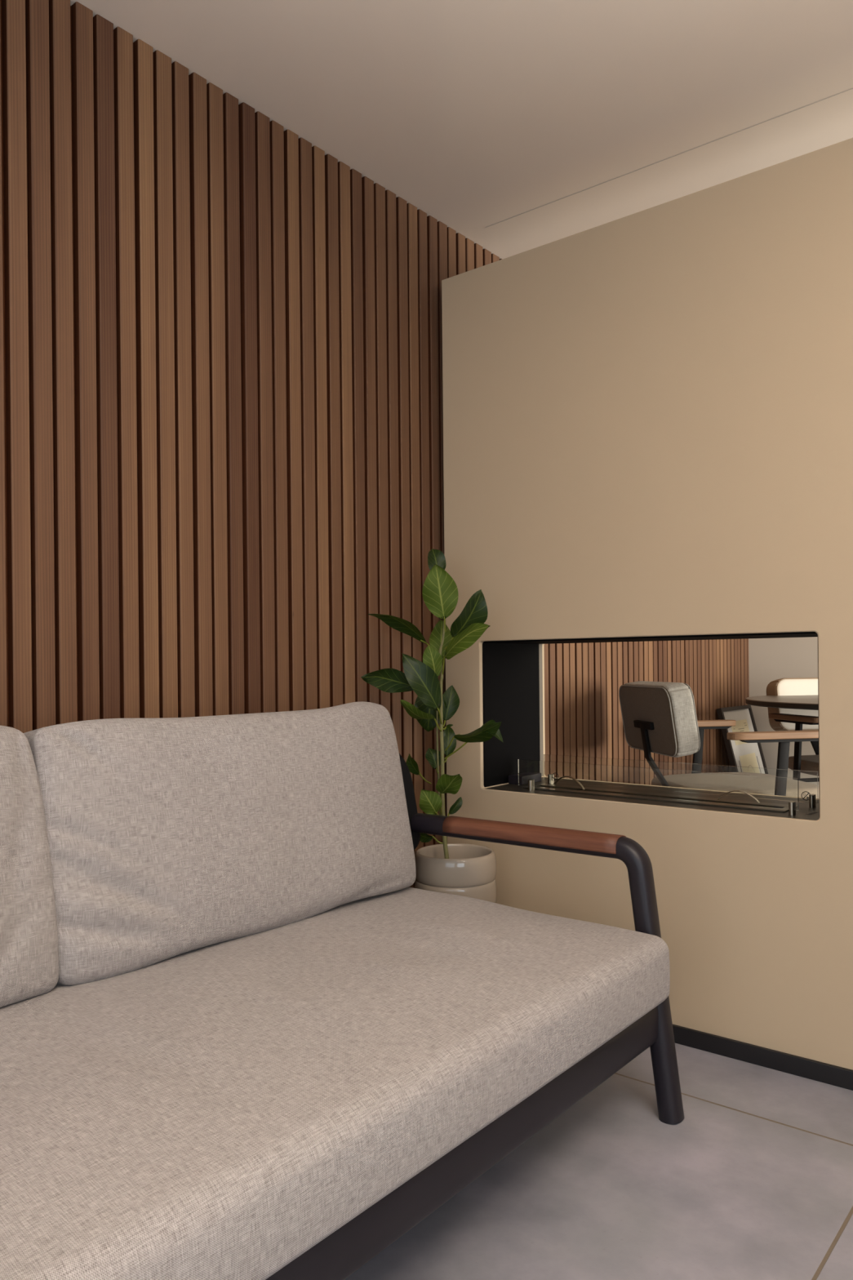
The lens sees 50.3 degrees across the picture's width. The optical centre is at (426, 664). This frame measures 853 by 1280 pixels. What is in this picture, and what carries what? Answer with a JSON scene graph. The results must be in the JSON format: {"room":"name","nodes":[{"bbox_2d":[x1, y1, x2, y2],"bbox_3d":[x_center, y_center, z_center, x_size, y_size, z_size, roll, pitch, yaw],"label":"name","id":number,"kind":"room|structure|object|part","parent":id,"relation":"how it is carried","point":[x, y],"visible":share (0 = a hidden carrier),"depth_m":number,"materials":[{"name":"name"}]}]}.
{"room":"living room","nodes":[
{"label":"living room","id":0,"kind":"room"},
{"bbox_2d":[0,0,749,888],"bbox_3d":[-0.668,-0.196,1.980,0.121,2.306,7.443,-1,0,39],"label":"wall","id":1,"kind":"structure","parent":0,"point":[221,397],"depth_m":2.09,"materials":[{"name":"brown wood"}]},
{"bbox_2d":[485,88,852,227],"bbox_3d":[1.669,-1.372,1.621,3.820,0.001,0.002,-1,0,39],"label":"trim","id":2,"kind":"structure","parent":1,"relation":"attached to","point":[851,88],"depth_m":2.42,"materials":[{"name":"white paint"}]},
{"bbox_2d":[70,0,852,258],"bbox_3d":[0.884,-1.415,0.716,4.303,0.100,7.843,-1,0,39],"label":"ceiling","id":3,"kind":"structure","parent":0,"point":[477,115],"depth_m":2.14,"materials":[{"name":"white paint"}]},
{"bbox_2d":[345,1043,852,1279],"bbox_3d":[0.908,0.991,0.716,4.303,0.100,7.843,-1,0,39],"label":"floor","id":4,"kind":"structure","parent":0,"point":[754,1181],"depth_m":1.62,"materials":[{"name":"tile"}]},
{"bbox_2d":[0,701,684,1279],"bbox_3d":[-0.426,0.526,1.365,0.854,0.866,2.071,-1,0,39],"label":"sofa","id":5,"kind":"object","parent":4,"relation":"on","point":[237,1042],"visible":1,"depth_m":1.48,"materials":[{"name":"grey fabric"}]},
{"bbox_2d":[0,725,58,1007],"bbox_3d":[-0.961,0.333,1.193,0.242,0.469,0.945,-1,0,39],"label":"cushion","id":6,"kind":"object","parent":5,"relation":"on","point":[29,794],"depth_m":1.48,"materials":[{"name":"beige fabric"}]},
{"bbox_2d":[23,701,416,985],"bbox_3d":[-0.377,0.327,1.919,0.237,0.469,0.939,-1,0,39],"label":"cushion","id":7,"kind":"object","parent":5,"relation":"on","point":[166,842],"depth_m":1.74,"materials":[{"name":"beige fabric"}]},
{"bbox_2d":[0,886,670,1279],"bbox_3d":[-0.413,0.617,1.364,0.834,0.177,1.917,-1,0,39],"label":"seat cushion","id":8,"kind":"object","parent":5,"relation":"on","point":[220,1107],"depth_m":1.26,"materials":[{"name":"beige fabric"}]},
{"bbox_3d":[-0.143,0.749,1.139,0.040,0.088,1.964,-1,0,39],"label":"rail","id":9,"kind":"part","parent":5,"relation":"part of","materials":[{"name":"black metal"}]},
{"bbox_3d":[0.239,0.390,2.103,0.467,0.039,0.058,-1,0,39],"label":"armrest","id":10,"kind":"part","parent":5,"relation":"part of","materials":[{"name":"red wood"}]},
{"bbox_3d":[0.253,0.662,2.094,0.702,0.578,0.054,-1,0,39],"label":"arm frame","id":11,"kind":"part","parent":5,"relation":"part of","materials":[{"name":"black metal"}]},
{"bbox_2d":[413,843,497,902],"bbox_3d":[0.079,0.728,2.468,0.225,0.442,0.225,-1,0,-27],"label":"plant pot","id":12,"kind":"object","parent":4,"relation":"on","point":[469,870],"visible":0.29,"depth_m":2.38,"materials":[{"name":"beige ceramic"}]},
{"bbox_2d":[360,548,502,858],"bbox_3d":[0.033,0.171,2.455,0.367,0.994,0.242,-1,0,12],"label":"potted ficus","id":13,"kind":"object","parent":12,"relation":"in","point":[431,707],"visible":0.93,"depth_m":2.44,"materials":[{"name":"plant"}]},
{"bbox_3d":[0.047,0.390,2.504,0.009,0.540,0.045,-1,0,-45],"label":"stem","id":14,"kind":"part","parent":13,"relation":"part of","materials":[{"name":"plant"}]},
{"bbox_3d":[0.053,0.268,2.485,0.042,0.784,0.014,-1,0,39],"label":"stem","id":15,"kind":"part","parent":13,"relation":"part of","materials":[{"name":"plant"}]},
{"bbox_2d":[618,680,819,798],"bbox_3d":[1.074,0.503,3.316,0.606,0.884,0.670,-1,0,-10],"label":"armchair","id":16,"kind":"object","parent":4,"relation":"on","point":[660,717],"visible":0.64,"depth_m":3.10,"materials":[{"name":"beige fabric"}]},
{"bbox_3d":[0.833,0.191,3.276,0.123,0.255,0.460,-1,0,-10],"label":"backrest","id":17,"kind":"part","parent":16,"relation":"part of","materials":[{"name":"beige fabric"}]},
{"bbox_3d":[1.067,0.597,3.624,0.096,0.689,0.016,-1,0,-10],"label":"leg","id":18,"kind":"part","parent":16,"relation":"part of","materials":[{"name":"black metal"}]},
{"bbox_3d":[1.078,0.253,3.626,0.290,0.010,0.040,-1,0,-10],"label":"arm plate","id":19,"kind":"part","parent":16,"relation":"part of","materials":[{"name":"black metal"}]},
{"bbox_3d":[1.068,0.237,3.625,0.350,0.023,0.060,-1,0,-10],"label":"armrest","id":20,"kind":"part","parent":16,"relation":"part of","materials":[{"name":"brown wood"}]},
{"bbox_3d":[1.169,0.236,3.023,0.350,0.023,0.060,-1,0,-10],"label":"armrest","id":21,"kind":"part","parent":16,"relation":"part of","materials":[{"name":"brown wood"}]},
{"bbox_3d":[1.179,0.252,3.025,0.290,0.010,0.040,-1,0,-10],"label":"arm plate","id":22,"kind":"part","parent":16,"relation":"part of","materials":[{"name":"black metal"}]},
{"bbox_3d":[1.168,0.596,3.022,0.096,0.689,0.016,-1,0,-10],"label":"leg","id":23,"kind":"part","parent":16,"relation":"part of","materials":[{"name":"black metal"}]},
{"bbox_3d":[1.126,0.450,3.325,0.500,0.068,0.520,-1,0,-10],"label":"seat","id":24,"kind":"part","parent":16,"relation":"part of","materials":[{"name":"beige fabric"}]},
{"bbox_2d":[716,704,767,768],"bbox_3d":[1.636,0.572,4.554,0.202,0.721,0.414,-1,0,39],"label":"picture frame","id":25,"kind":"object","parent":4,"relation":"on","point":[740,753],"visible":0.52,"depth_m":4.58,"materials":[{"name":"beige paper"}]},
{"bbox_2d":[731,719,749,745],"bbox_3d":[1.594,0.343,4.593,0.030,0.117,0.230,-1,0,39],"label":"print","id":26,"kind":"object","parent":25,"relation":"attached to","point":[742,725],"depth_m":4.59,"materials":[{"name":"beige paper"}]},
{"bbox_2d":[738,752,759,767],"bbox_3d":[1.646,0.599,4.552,0.074,0.291,0.258,-1,0,39],"label":"print","id":27,"kind":"object","parent":25,"relation":"attached to","point":[745,759],"depth_m":4.58,"materials":[{"name":"beige paper"}]},
{"bbox_2d":[746,694,818,710],"bbox_3d":[2.014,0.536,3.728,1.320,0.789,1.320,-1,0,39],"label":"round table","id":28,"kind":"object","parent":4,"relation":"on","point":[795,702],"visible":0.64,"depth_m":3.65,"materials":[{"name":"laminate"}]},
{"bbox_2d":[766,677,818,782],"bbox_3d":[1.889,0.499,4.041,0.670,0.875,0.606,-1,0,-12],"label":"armchair","id":29,"kind":"object","parent":4,"relation":"on","point":[780,719],"visible":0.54,"depth_m":4.20,"materials":[{"name":"beige fabric"}]},
{"bbox_3d":[1.836,0.190,4.277,0.460,0.255,0.123,-1,0,-12],"label":"backrest","id":30,"kind":"part","parent":29,"relation":"part of","materials":[{"name":"beige fabric"}]},
{"bbox_3d":[1.599,0.232,3.930,0.060,0.023,0.350,-1,0,-12],"label":"armrest","id":31,"kind":"part","parent":29,"relation":"part of","materials":[{"name":"brown wood"}]},
{"bbox_3d":[1.601,0.248,3.921,0.040,0.010,0.290,-1,0,-12],"label":"arm plate","id":32,"kind":"part","parent":29,"relation":"part of","materials":[{"name":"brown wood"}]},
{"bbox_3d":[1.601,0.591,3.935,0.016,0.689,0.096,-1,0,-12],"label":"leg","id":33,"kind":"part","parent":29,"relation":"part of","materials":[{"name":"black metal"}]},
{"bbox_3d":[1.900,0.442,3.989,0.520,0.068,0.500,-1,0,-12],"label":"seat","id":34,"kind":"part","parent":29,"relation":"part of","materials":[{"name":"brown wood"}]},
{"bbox_2d":[441,137,852,1090],"bbox_3d":[1.260,-0.113,1.972,2.816,2.101,0.368,-1,0,39],"label":"wall","id":35,"kind":"structure","parent":0,"point":[648,413],"depth_m":2.24,"materials":[{"name":"beige paint"}]},
{"bbox_2d":[482,631,819,820],"bbox_3d":[0.629,0.149,2.481,0.939,0.441,0.332,-1,0,39],"label":"fireplace","id":36,"kind":"object","parent":35,"relation":"in","point":[513,670],"visible":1,"depth_m":2.49,"materials":[{"name":"black steel"},{"name":"clear glass"},{"name":"steel"}]},
{"bbox_3d":[0.268,0.145,2.777,0.004,0.426,0.322,-1,0,39],"label":"panel","id":37,"kind":"part","parent":36,"relation":"part of","materials":[{"name":"black metal"}]},
{"bbox_3d":[0.629,-0.070,2.483,0.931,0.004,0.322,-1,0,39],"label":"panel","id":38,"kind":"part","parent":36,"relation":"part of","materials":[{"name":"black metal"}]},
{"bbox_2d":[486,783,819,820],"bbox_3d":[0.630,0.363,2.478,0.937,0.012,0.326,-1,0,39],"label":"tray","id":39,"kind":"object","parent":36,"relation":"on","point":[807,810],"depth_m":2.33,"materials":[{"name":"black metal"}]},
{"bbox_3d":[0.602,0.355,2.444,0.740,0.004,0.110,-1,0,39],"label":"burner","id":40,"kind":"part","parent":36,"relation":"part of","materials":[{"name":"metal"}]},
{"bbox_3d":[0.570,0.308,2.377,0.780,0.075,0.005,-1,0,39],"label":"glass pane","id":41,"kind":"part","parent":36,"relation":"part of","materials":[{"name":"clear glass"}]},
{"bbox_3d":[0.661,0.307,2.490,0.786,0.078,0.005,-1,0,39],"label":"glass pane","id":42,"kind":"part","parent":36,"relation":"part of","materials":[{"name":"clear glass"}]},
{"bbox_3d":[0.995,0.138,2.189,0.004,0.426,0.322,-1,0,39],"label":"panel","id":43,"kind":"part","parent":36,"relation":"part of","materials":[{"name":"black metal"}]},
{"bbox_2d":[748,636,819,786],"bbox_3d":[3.259,-0.235,3.656,4.123,2.306,0.100,-1,0,39],"label":"wall","id":44,"kind":"structure","parent":0,"point":[770,660],"depth_m":4.75,"materials":[{"name":"white paint"}]}
]}

